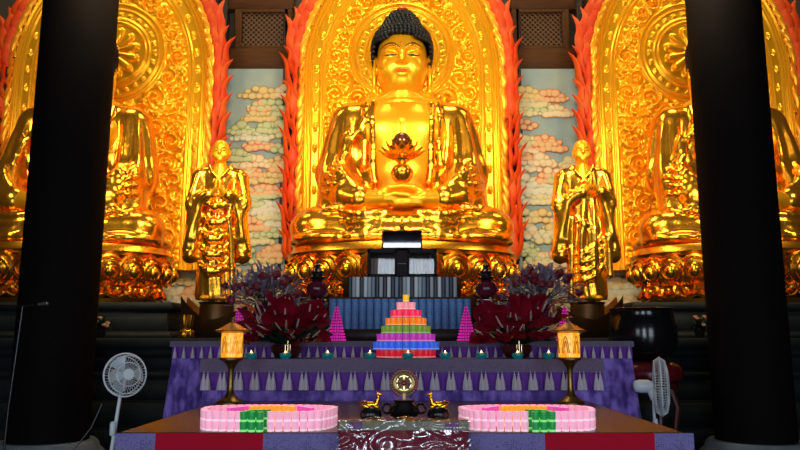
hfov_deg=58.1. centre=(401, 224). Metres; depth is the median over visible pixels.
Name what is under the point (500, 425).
candle cup
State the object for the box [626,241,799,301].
lotus throne
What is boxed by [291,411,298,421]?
candle cup
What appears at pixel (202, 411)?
candle cup
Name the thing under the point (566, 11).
trim
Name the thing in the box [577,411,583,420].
candle cup
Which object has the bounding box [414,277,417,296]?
volume
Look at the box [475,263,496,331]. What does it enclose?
urn
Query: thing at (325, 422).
candle cup
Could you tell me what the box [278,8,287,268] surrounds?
trim
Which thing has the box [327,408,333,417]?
candle cup
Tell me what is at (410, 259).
volume
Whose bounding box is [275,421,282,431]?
candle cup
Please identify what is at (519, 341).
ornament
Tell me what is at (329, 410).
candle cup
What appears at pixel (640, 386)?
pedestal fan
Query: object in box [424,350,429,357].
candle cup
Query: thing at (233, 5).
trim
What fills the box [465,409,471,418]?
candle cup
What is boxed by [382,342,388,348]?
candle cup
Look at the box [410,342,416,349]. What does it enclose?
candle cup
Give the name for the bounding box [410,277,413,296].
volume
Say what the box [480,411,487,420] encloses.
candle cup
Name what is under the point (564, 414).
candle cup
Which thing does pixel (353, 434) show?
desk
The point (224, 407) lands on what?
candle cup
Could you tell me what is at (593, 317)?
pedestal
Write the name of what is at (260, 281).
flower
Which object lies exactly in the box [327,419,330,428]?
candle cup
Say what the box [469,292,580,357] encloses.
flower arrangement
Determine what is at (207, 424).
candle cup
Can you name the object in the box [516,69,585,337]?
mural
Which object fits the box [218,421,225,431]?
candle cup
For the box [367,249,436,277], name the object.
bookcase
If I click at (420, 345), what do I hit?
candle cup
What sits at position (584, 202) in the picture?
statue
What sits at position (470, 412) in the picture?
candle cup
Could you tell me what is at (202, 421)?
candle cup
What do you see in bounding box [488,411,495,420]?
candle cup
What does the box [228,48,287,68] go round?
trim
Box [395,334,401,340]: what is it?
candle cup
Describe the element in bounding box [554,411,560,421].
candle cup
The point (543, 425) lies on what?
candle cup
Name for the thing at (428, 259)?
volume
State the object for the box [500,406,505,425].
candle cup
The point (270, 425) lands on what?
candle cup
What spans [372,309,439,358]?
tray stand
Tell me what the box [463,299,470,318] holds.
volume
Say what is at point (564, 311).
cone
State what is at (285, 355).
oil lamp
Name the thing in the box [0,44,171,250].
statue
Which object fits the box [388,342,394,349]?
candle cup
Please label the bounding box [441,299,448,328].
volume
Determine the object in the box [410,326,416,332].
candle cup
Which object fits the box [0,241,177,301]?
lotus throne
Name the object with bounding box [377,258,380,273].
volume
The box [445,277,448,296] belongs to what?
volume
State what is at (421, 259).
volume
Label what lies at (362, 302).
volume
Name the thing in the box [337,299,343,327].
volume
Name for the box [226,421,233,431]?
candle cup
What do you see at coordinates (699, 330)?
potted flowers
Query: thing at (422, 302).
volume
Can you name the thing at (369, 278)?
volume
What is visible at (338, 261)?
lotus throne
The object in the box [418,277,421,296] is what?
volume
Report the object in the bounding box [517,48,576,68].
trim
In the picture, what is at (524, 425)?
candle cup
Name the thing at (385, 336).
candle cup
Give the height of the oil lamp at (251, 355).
0.092 m
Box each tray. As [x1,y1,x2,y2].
[372,342,439,349]
[375,350,436,358]
[376,334,435,341]
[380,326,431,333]
[385,318,426,325]
[390,312,421,317]
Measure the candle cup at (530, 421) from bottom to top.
0.066 m
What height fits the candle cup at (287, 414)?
0.066 m
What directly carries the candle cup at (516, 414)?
on the candle cup at (516, 425)
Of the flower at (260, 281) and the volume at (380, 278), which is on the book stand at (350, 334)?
the volume at (380, 278)
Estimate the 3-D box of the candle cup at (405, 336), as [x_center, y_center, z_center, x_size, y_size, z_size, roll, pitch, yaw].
[0.045,1.224,7.830,0.077,0.080,0.075,0,-9,0]
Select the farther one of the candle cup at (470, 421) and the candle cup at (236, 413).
the candle cup at (470, 421)
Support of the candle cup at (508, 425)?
on the table at (608, 420)
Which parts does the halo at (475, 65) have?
relief panel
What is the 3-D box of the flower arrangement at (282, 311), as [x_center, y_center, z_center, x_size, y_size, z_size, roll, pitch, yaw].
[-1.266,1.124,8.082,1.046,0.730,0.962,-6,-11,32]
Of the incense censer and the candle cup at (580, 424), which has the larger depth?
the incense censer
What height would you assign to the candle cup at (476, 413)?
0.066 m
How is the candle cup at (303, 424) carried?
on the table at (608, 420)
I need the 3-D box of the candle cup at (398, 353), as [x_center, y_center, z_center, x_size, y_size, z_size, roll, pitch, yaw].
[-0.036,1.399,7.807,0.077,0.080,0.075,0,-9,0]
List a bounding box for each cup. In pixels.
[179,315,194,337]
[201,410,206,419]
[201,420,204,429]
[204,421,210,430]
[205,410,211,420]
[211,411,218,420]
[211,421,218,430]
[215,405,221,410]
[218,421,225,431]
[219,411,226,421]
[222,405,228,410]
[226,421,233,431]
[227,411,233,421]
[234,411,241,421]
[234,421,239,431]
[240,411,247,421]
[240,421,247,431]
[248,411,255,421]
[248,422,255,431]
[256,411,263,421]
[256,422,263,431]
[263,409,270,419]
[267,411,274,421]
[267,421,274,431]
[271,405,275,419]
[275,411,282,421]
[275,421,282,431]
[276,405,281,410]
[281,405,285,420]
[283,411,291,421]
[283,421,290,431]
[290,406,295,420]
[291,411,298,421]
[291,421,298,431]
[300,411,307,420]
[300,421,307,431]
[308,411,315,420]
[308,421,315,430]
[315,410,322,420]
[315,420,322,430]
[317,405,322,409]
[322,420,327,429]
[323,410,327,419]
[324,409,330,418]
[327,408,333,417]
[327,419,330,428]
[377,342,381,348]
[378,350,382,357]
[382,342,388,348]
[383,334,388,340]
[383,350,388,357]
[384,326,388,332]
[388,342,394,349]
[388,350,394,357]
[389,318,395,324]
[389,326,395,332]
[389,334,394,340]
[391,310,395,316]
[395,318,401,324]
[395,326,401,332]
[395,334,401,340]
[395,342,401,349]
[395,350,401,357]
[396,302,402,308]
[396,310,402,316]
[403,295,408,301]
[403,302,408,308]
[403,310,408,316]
[403,318,409,324]
[403,326,409,332]
[403,334,409,340]
[403,342,409,349]
[409,302,415,308]
[409,310,415,316]
[410,318,416,324]
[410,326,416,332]
[410,334,416,340]
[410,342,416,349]
[410,350,416,357]
[416,310,420,316]
[416,318,422,324]
[417,326,422,332]
[417,334,423,340]
[417,342,423,349]
[417,350,423,357]
[423,326,427,332]
[423,334,428,340]
[424,342,429,348]
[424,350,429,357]
[429,350,433,357]
[430,342,434,348]
[462,408,468,417]
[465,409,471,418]
[468,410,472,419]
[468,420,472,429]
[473,405,479,409]
[473,410,479,420]
[473,421,479,430]
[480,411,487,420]
[480,421,487,430]
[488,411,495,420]
[488,421,495,431]
[496,411,503,421]
[496,421,503,431]
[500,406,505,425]
[504,411,511,421]
[504,421,511,431]
[510,405,514,425]
[512,411,519,421]
[512,421,520,431]
[514,405,519,410]
[520,405,524,424]
[520,411,527,421]
[521,421,528,431]
[525,409,532,419]
[528,419,531,428]
[531,411,538,421]
[532,422,539,431]
[539,411,547,421]
[540,422,547,431]
[548,411,555,421]
[548,422,555,431]
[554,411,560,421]
[556,421,561,431]
[561,411,568,421]
[561,421,568,431]
[567,405,573,410]
[569,411,576,421]
[569,421,576,431]
[574,405,580,410]
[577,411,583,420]
[577,421,584,430]
[583,410,590,420]
[584,421,590,430]
[589,410,593,419]
[591,420,594,429]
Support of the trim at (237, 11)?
attached to the wall
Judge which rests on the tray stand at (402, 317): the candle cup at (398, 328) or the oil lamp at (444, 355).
the candle cup at (398, 328)
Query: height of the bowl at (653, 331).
0.720 m
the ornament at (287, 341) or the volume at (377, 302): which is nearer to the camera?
the ornament at (287, 341)
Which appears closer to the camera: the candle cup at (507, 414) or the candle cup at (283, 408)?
the candle cup at (507, 414)
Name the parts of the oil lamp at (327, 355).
lamp shade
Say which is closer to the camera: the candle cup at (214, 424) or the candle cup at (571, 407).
the candle cup at (214, 424)
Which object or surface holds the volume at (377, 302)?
on the book stand at (350, 334)
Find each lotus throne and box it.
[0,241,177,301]
[282,241,520,301]
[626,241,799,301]
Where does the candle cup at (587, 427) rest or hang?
on the table at (608, 420)
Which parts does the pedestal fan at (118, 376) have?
motor, blade, blade, blade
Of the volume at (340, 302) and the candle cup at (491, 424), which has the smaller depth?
the candle cup at (491, 424)
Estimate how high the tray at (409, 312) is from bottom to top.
0.088 m
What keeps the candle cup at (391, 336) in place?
on the tray stand at (402, 317)
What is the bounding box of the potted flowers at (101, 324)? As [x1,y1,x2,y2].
[96,316,112,337]
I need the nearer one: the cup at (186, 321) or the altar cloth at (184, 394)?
the altar cloth at (184, 394)
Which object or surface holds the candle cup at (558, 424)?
on the table at (608, 420)
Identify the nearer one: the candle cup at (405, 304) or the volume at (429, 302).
the candle cup at (405, 304)
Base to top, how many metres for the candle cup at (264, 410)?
0.066 m
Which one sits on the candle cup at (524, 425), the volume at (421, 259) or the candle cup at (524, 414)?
the candle cup at (524, 414)
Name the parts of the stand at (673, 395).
leg, leg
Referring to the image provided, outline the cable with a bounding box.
[73,403,101,449]
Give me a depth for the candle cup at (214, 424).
4.91 m
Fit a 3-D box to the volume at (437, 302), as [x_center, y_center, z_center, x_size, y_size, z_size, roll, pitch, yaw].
[0.457,1.163,9.377,0.093,0.385,0.295,0,-9,0]
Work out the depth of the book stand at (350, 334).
9.15 m
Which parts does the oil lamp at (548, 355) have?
lamp shade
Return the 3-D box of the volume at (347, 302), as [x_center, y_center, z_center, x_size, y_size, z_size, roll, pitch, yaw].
[-0.701,1.163,9.377,0.093,0.385,0.295,0,-9,0]
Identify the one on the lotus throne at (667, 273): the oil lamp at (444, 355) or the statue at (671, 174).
the statue at (671, 174)
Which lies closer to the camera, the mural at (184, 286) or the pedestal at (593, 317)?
the pedestal at (593, 317)
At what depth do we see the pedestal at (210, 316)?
11.13 m
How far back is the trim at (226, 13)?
16.50 m
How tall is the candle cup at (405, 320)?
0.080 m
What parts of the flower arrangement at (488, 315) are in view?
pot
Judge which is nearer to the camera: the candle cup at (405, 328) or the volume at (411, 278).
the candle cup at (405, 328)
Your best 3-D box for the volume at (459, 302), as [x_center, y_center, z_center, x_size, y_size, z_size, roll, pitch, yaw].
[0.747,1.163,9.377,0.093,0.385,0.295,0,-9,0]
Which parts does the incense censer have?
handle, handle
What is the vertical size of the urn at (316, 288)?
0.965 m
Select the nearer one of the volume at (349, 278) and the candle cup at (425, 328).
the candle cup at (425, 328)
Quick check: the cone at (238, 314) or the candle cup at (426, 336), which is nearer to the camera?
the candle cup at (426, 336)
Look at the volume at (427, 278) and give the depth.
9.65 m
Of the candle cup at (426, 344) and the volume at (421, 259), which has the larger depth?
the volume at (421, 259)
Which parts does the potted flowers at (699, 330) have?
pot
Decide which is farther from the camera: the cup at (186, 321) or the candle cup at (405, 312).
the cup at (186, 321)
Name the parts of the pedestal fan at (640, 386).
motor, blade, blade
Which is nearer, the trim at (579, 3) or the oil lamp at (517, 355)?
the oil lamp at (517, 355)
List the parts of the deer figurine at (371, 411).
pot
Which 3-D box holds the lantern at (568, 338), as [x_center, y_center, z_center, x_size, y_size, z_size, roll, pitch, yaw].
[1.669,1.345,7.177,0.356,0.848,0.356,0,-9,0]
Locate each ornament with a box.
[284,341,290,358]
[516,341,522,358]
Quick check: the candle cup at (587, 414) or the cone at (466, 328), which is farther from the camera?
the cone at (466, 328)
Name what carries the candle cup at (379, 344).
on the tray stand at (402, 317)
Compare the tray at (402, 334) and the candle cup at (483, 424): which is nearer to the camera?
the candle cup at (483, 424)
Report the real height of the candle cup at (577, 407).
0.066 m
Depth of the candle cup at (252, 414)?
4.87 m
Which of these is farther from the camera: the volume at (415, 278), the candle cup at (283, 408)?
the volume at (415, 278)
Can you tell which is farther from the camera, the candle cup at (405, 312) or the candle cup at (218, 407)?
the candle cup at (405, 312)
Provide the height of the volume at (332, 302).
0.385 m
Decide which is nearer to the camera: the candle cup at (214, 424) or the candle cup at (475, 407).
the candle cup at (214, 424)
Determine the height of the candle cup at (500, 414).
0.066 m
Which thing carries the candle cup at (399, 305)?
on the tray stand at (402, 317)
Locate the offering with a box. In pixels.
[379,132,424,182]
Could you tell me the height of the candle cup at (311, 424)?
0.066 m
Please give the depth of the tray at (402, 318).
7.95 m
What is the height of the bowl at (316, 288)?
0.230 m
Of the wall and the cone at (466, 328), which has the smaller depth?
the cone at (466, 328)
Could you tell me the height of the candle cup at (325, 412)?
0.066 m
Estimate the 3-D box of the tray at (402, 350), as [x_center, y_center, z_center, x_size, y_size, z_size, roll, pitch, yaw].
[0.045,1.450,8.092,0.692,0.088,0.692,0,-9,0]
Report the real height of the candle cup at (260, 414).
0.066 m
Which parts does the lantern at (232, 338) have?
stem, lamp glass, lid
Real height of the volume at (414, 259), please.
0.250 m
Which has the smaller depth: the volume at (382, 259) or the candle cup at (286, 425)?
the candle cup at (286, 425)
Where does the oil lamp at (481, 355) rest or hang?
on the altar cloth at (259, 378)
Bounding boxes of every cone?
[235,306,244,333]
[329,306,345,340]
[457,306,473,340]
[556,306,570,340]
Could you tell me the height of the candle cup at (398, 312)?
0.080 m
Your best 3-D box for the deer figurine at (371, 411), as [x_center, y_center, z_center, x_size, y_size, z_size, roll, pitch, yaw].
[-0.231,1.353,5.352,0.164,0.245,0.164,9,-13,-44]
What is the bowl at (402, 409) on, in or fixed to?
on the incense censer
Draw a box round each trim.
[217,0,229,134]
[218,0,295,12]
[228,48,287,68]
[233,9,239,47]
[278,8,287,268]
[287,9,293,30]
[509,0,585,12]
[510,9,516,42]
[516,8,525,269]
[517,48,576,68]
[564,9,570,47]
[574,0,586,135]
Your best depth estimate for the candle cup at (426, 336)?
7.89 m
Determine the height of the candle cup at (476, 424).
0.066 m
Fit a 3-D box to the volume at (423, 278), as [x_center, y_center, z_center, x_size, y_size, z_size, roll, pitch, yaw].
[0.294,0.845,9.741,0.049,0.270,0.180,0,-9,0]
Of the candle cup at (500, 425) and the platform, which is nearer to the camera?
the candle cup at (500, 425)
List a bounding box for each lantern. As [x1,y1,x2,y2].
[214,317,250,404]
[550,317,586,404]
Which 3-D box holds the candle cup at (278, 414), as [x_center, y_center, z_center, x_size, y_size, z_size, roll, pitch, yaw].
[-0.838,1.306,4.910,0.055,0.066,0.054,0,-9,0]
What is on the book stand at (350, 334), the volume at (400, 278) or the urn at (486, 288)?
the volume at (400, 278)
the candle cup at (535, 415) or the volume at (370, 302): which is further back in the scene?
the volume at (370, 302)
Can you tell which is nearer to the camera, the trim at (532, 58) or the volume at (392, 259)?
the volume at (392, 259)
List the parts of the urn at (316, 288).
stem, lid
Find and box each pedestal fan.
[103,353,146,449]
[633,357,669,423]
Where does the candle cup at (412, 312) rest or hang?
on the tray stand at (402, 317)
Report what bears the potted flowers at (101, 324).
on the platform
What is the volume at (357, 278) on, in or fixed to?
on the book stand at (350, 334)
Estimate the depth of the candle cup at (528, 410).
5.03 m
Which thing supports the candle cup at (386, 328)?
on the tray stand at (402, 317)
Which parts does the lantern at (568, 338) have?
lid, lamp glass, stem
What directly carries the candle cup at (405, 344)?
on the tray stand at (402, 317)
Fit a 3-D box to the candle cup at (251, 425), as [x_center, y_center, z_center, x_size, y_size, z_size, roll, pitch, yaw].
[-1.019,1.367,4.876,0.055,0.066,0.054,0,-9,0]
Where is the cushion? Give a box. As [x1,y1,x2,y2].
[632,361,683,382]
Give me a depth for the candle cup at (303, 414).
4.91 m
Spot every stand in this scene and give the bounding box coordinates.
[0,302,47,449]
[320,278,479,340]
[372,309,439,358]
[654,382,680,429]
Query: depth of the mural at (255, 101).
16.02 m
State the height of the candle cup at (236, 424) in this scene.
0.066 m
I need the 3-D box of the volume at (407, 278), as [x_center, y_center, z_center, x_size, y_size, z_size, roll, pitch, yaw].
[0.085,0.845,9.741,0.049,0.270,0.180,0,-9,0]
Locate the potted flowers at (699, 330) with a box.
[686,315,706,337]
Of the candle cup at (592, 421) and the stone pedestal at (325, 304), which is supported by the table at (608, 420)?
the candle cup at (592, 421)
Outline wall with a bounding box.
[0,0,799,301]
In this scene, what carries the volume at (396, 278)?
on the book stand at (350, 334)
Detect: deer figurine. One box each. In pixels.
[359,391,382,419]
[426,391,449,419]
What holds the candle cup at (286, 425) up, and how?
on the table at (608, 420)
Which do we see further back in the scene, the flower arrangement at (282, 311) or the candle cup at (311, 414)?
the flower arrangement at (282, 311)
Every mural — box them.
[154,271,207,306]
[218,69,288,312]
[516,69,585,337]
[596,271,649,306]
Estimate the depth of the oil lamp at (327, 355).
7.63 m
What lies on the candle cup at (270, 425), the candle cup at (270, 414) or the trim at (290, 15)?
the candle cup at (270, 414)
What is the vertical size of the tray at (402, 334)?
0.088 m
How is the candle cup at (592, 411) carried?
on the candle cup at (592, 421)
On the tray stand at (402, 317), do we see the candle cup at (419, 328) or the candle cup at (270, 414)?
the candle cup at (419, 328)
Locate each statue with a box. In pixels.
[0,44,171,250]
[182,140,251,301]
[290,6,513,248]
[551,140,620,300]
[632,43,799,250]
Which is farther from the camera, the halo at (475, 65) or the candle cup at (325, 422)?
the halo at (475, 65)
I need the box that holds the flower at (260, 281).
[218,259,309,336]
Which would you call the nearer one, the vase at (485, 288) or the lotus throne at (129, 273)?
the vase at (485, 288)
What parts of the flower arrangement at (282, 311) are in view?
pot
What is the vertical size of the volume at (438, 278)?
0.270 m
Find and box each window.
[238,9,287,47]
[517,9,565,47]
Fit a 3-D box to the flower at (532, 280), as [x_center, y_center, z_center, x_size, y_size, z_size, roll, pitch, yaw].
[1.767,0.952,9.049,1.127,0.998,0.811,-3,-10,20]
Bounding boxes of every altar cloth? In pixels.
[162,341,641,418]
[200,357,603,405]
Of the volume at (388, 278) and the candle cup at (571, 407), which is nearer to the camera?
the candle cup at (571, 407)
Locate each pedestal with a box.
[0,302,198,337]
[181,296,251,337]
[254,302,520,336]
[552,296,622,337]
[605,302,799,337]
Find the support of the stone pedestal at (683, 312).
on the platform
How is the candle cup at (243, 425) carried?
on the table at (608, 420)
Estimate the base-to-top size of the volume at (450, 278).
0.270 m
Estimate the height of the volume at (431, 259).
0.250 m
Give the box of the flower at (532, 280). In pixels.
[496,261,585,340]
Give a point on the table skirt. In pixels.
(123, 441)
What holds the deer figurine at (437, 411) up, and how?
on the table at (608, 420)
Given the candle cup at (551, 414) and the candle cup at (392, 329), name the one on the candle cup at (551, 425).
the candle cup at (551, 414)
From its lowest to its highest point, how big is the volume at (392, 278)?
0.270 m
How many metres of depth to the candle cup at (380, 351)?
7.93 m
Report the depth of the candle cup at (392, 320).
7.99 m
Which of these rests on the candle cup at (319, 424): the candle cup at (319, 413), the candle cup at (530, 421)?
the candle cup at (319, 413)
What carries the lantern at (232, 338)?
on the table at (608, 420)
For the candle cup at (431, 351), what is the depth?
7.93 m
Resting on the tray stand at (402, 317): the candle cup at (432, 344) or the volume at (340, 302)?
the candle cup at (432, 344)
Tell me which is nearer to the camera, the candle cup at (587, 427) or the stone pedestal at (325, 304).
the candle cup at (587, 427)
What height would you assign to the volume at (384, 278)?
0.270 m
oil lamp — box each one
[245,350,256,358]
[280,350,290,358]
[322,350,332,358]
[364,351,375,358]
[402,351,413,358]
[439,351,450,358]
[476,350,486,358]
[512,350,522,358]
[543,350,554,358]
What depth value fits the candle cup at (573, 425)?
4.89 m
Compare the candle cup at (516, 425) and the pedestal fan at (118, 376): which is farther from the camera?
the pedestal fan at (118, 376)
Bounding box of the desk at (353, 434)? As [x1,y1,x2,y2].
[339,420,468,449]
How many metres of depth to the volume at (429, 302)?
9.24 m
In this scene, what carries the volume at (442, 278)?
on the book stand at (350, 334)
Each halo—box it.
[0,0,234,270]
[276,0,529,260]
[568,0,799,270]
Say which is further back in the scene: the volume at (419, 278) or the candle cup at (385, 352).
the volume at (419, 278)
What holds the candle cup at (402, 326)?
on the tray stand at (402, 317)
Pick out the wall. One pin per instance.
(4, 4)
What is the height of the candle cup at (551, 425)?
0.066 m
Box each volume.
[329,299,336,327]
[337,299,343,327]
[344,299,351,328]
[348,277,351,296]
[351,299,358,328]
[352,277,355,296]
[356,277,359,296]
[359,299,366,328]
[360,277,363,296]
[364,277,367,296]
[366,299,373,328]
[367,277,371,296]
[370,258,373,273]
[371,277,374,296]
[374,258,376,273]
[374,299,380,328]
[375,277,378,296]
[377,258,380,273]
[379,277,382,296]
[381,258,383,273]
[381,299,388,325]
[383,277,386,296]
[384,258,387,273]
[387,277,390,296]
[388,258,390,273]
[389,299,395,317]
[391,258,394,273]
[391,277,394,296]
[395,277,398,296]
[399,277,401,296]
[403,277,405,294]
[406,277,409,296]
[409,258,412,273]
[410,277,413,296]
[411,299,418,309]
[413,258,415,273]
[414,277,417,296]
[416,258,419,273]
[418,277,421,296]
[419,299,425,317]
[420,258,422,273]
[422,277,425,296]
[423,258,426,273]
[426,277,429,296]
[426,299,433,328]
[427,258,429,273]
[430,258,433,273]
[430,277,433,296]
[433,277,437,296]
[434,299,440,328]
[437,277,440,296]
[441,277,444,296]
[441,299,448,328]
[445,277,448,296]
[448,299,455,328]
[449,277,452,296]
[453,277,456,296]
[456,299,463,328]
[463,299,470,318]
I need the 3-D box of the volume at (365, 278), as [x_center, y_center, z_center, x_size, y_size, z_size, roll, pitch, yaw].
[-0.490,0.845,9.741,0.049,0.270,0.180,0,-9,0]
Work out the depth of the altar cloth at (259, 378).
7.60 m
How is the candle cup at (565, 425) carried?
on the table at (608, 420)
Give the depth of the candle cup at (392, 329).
7.92 m
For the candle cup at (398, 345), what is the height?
0.080 m
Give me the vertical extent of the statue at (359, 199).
5.014 m
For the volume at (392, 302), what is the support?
on the book stand at (350, 334)
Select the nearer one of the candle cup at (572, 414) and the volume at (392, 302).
the candle cup at (572, 414)
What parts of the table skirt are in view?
cloth panel, cloth panel, cloth panel, cloth panel, cloth panel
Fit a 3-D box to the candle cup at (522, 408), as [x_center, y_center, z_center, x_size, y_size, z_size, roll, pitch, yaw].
[0.881,1.394,5.275,0.044,0.140,0.043,0,-9,0]
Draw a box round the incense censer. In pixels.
[381,368,426,419]
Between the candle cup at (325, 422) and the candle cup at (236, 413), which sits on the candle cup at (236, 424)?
the candle cup at (236, 413)
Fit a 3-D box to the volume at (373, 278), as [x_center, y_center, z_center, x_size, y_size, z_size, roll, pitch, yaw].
[-0.386,0.845,9.741,0.049,0.270,0.180,0,-9,0]
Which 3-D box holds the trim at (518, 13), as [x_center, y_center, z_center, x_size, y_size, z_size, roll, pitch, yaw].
[2.660,-1.782,16.155,0.120,7.400,0.220,0,-9,0]
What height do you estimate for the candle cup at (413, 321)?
0.080 m
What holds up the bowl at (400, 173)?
on the offering
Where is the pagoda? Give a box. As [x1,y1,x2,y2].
[399,220,404,230]
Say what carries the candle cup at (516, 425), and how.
on the table at (608, 420)
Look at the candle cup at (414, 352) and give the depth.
7.78 m
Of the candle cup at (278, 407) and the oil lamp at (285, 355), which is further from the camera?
the oil lamp at (285, 355)
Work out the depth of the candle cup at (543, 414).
4.87 m
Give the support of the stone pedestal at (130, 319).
on the platform
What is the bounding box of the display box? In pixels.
[382,231,421,248]
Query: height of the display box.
0.260 m
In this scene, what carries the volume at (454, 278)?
on the book stand at (350, 334)
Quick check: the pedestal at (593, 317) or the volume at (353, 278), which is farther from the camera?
the pedestal at (593, 317)
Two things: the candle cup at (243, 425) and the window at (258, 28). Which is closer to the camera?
the candle cup at (243, 425)
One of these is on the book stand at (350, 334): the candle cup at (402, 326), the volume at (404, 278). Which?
the volume at (404, 278)
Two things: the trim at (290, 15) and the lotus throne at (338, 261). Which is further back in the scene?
the trim at (290, 15)
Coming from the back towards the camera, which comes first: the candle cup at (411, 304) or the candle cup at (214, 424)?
the candle cup at (411, 304)
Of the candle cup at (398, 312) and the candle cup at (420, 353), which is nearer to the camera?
the candle cup at (420, 353)
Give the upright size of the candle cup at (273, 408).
0.140 m
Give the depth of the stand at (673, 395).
9.47 m
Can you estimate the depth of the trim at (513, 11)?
16.50 m
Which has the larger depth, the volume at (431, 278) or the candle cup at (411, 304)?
the volume at (431, 278)
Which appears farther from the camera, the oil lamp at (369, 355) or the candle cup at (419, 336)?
the candle cup at (419, 336)
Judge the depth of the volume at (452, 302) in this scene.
9.24 m
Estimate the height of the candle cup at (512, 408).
0.140 m
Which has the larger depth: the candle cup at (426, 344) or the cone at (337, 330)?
the cone at (337, 330)
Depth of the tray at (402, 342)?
7.83 m
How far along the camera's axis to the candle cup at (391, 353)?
7.81 m
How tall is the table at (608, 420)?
1.000 m
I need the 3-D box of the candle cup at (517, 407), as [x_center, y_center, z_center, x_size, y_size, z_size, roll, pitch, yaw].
[0.844,1.393,5.270,0.044,0.140,0.043,0,-9,0]
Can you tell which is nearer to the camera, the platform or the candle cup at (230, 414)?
the candle cup at (230, 414)
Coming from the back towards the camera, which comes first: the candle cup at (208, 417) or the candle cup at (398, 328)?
the candle cup at (398, 328)
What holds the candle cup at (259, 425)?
on the table at (608, 420)
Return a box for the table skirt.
[114,433,694,449]
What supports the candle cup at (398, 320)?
on the tray stand at (402, 317)
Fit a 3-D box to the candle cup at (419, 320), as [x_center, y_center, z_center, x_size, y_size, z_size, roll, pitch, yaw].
[0.193,1.075,8.019,0.077,0.080,0.075,0,-9,0]
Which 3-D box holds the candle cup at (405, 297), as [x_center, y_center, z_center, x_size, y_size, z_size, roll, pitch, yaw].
[0.045,0.834,8.192,0.077,0.080,0.075,0,-9,0]
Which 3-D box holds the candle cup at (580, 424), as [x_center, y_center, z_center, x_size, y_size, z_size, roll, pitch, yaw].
[1.223,1.375,4.926,0.055,0.066,0.054,0,-9,0]
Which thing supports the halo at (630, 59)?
on the stone pedestal at (683, 312)
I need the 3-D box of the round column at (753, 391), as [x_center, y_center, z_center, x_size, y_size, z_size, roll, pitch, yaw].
[4.510,-3.106,10.129,1.480,12.580,1.480,0,-9,0]
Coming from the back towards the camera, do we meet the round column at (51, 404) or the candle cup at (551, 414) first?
the round column at (51, 404)
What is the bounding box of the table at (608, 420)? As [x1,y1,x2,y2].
[121,401,682,432]
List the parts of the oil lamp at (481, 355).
lamp shade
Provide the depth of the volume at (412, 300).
9.26 m
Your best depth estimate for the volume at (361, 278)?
9.66 m
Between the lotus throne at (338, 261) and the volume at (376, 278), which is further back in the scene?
the lotus throne at (338, 261)
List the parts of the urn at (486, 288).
lid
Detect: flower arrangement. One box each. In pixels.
[235,293,332,357]
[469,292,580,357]
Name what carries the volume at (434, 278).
on the book stand at (350, 334)
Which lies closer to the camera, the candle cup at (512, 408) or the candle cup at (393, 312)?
the candle cup at (512, 408)
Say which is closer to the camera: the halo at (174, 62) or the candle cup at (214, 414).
the candle cup at (214, 414)
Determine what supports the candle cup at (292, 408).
on the table at (608, 420)
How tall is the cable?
1.018 m
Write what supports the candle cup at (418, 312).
on the tray stand at (402, 317)
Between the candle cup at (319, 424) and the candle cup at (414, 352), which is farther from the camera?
the candle cup at (414, 352)
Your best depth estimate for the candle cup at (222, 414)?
4.90 m
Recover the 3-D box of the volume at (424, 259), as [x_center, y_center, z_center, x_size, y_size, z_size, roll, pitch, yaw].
[0.319,0.603,10.090,0.046,0.250,0.168,0,-9,0]
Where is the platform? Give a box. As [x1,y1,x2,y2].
[0,338,799,449]
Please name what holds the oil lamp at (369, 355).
on the altar cloth at (259, 378)
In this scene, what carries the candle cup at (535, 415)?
on the candle cup at (535, 425)
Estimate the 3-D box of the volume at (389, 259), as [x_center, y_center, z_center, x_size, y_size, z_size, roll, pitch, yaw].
[-0.173,0.603,10.090,0.046,0.250,0.168,0,-9,0]
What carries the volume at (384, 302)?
on the book stand at (350, 334)
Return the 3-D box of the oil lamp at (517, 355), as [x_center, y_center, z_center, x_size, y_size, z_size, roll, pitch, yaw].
[1.233,1.381,7.678,0.124,0.092,0.124,0,-9,0]
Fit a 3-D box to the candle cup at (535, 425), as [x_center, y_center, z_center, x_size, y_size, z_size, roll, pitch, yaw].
[0.905,1.367,4.875,0.055,0.066,0.054,0,-9,0]
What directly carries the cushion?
on the stand at (673, 395)
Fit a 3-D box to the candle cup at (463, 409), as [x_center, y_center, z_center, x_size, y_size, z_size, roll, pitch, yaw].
[0.453,1.340,5.121,0.055,0.066,0.054,0,-9,0]
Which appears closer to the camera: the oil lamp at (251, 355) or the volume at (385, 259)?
the oil lamp at (251, 355)
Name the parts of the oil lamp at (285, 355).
lamp shade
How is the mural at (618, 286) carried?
on the platform
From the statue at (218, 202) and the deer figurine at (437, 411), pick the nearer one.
the deer figurine at (437, 411)
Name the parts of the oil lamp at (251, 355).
lamp shade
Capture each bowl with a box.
[306,279,327,297]
[388,399,419,419]
[390,157,413,182]
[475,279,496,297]
[608,307,677,360]
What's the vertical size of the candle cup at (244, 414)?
0.066 m
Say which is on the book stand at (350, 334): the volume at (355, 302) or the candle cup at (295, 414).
the volume at (355, 302)
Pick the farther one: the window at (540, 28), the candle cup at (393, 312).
the window at (540, 28)
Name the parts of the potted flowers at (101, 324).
pot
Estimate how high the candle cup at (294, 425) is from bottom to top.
0.066 m
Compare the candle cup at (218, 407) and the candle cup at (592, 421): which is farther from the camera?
the candle cup at (218, 407)
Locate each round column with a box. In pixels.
[0,0,118,449]
[685,0,799,449]
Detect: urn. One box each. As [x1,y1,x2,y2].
[306,263,327,340]
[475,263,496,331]
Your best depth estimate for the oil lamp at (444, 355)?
7.63 m
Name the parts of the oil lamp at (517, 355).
lamp shade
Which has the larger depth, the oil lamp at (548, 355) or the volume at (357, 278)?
the volume at (357, 278)

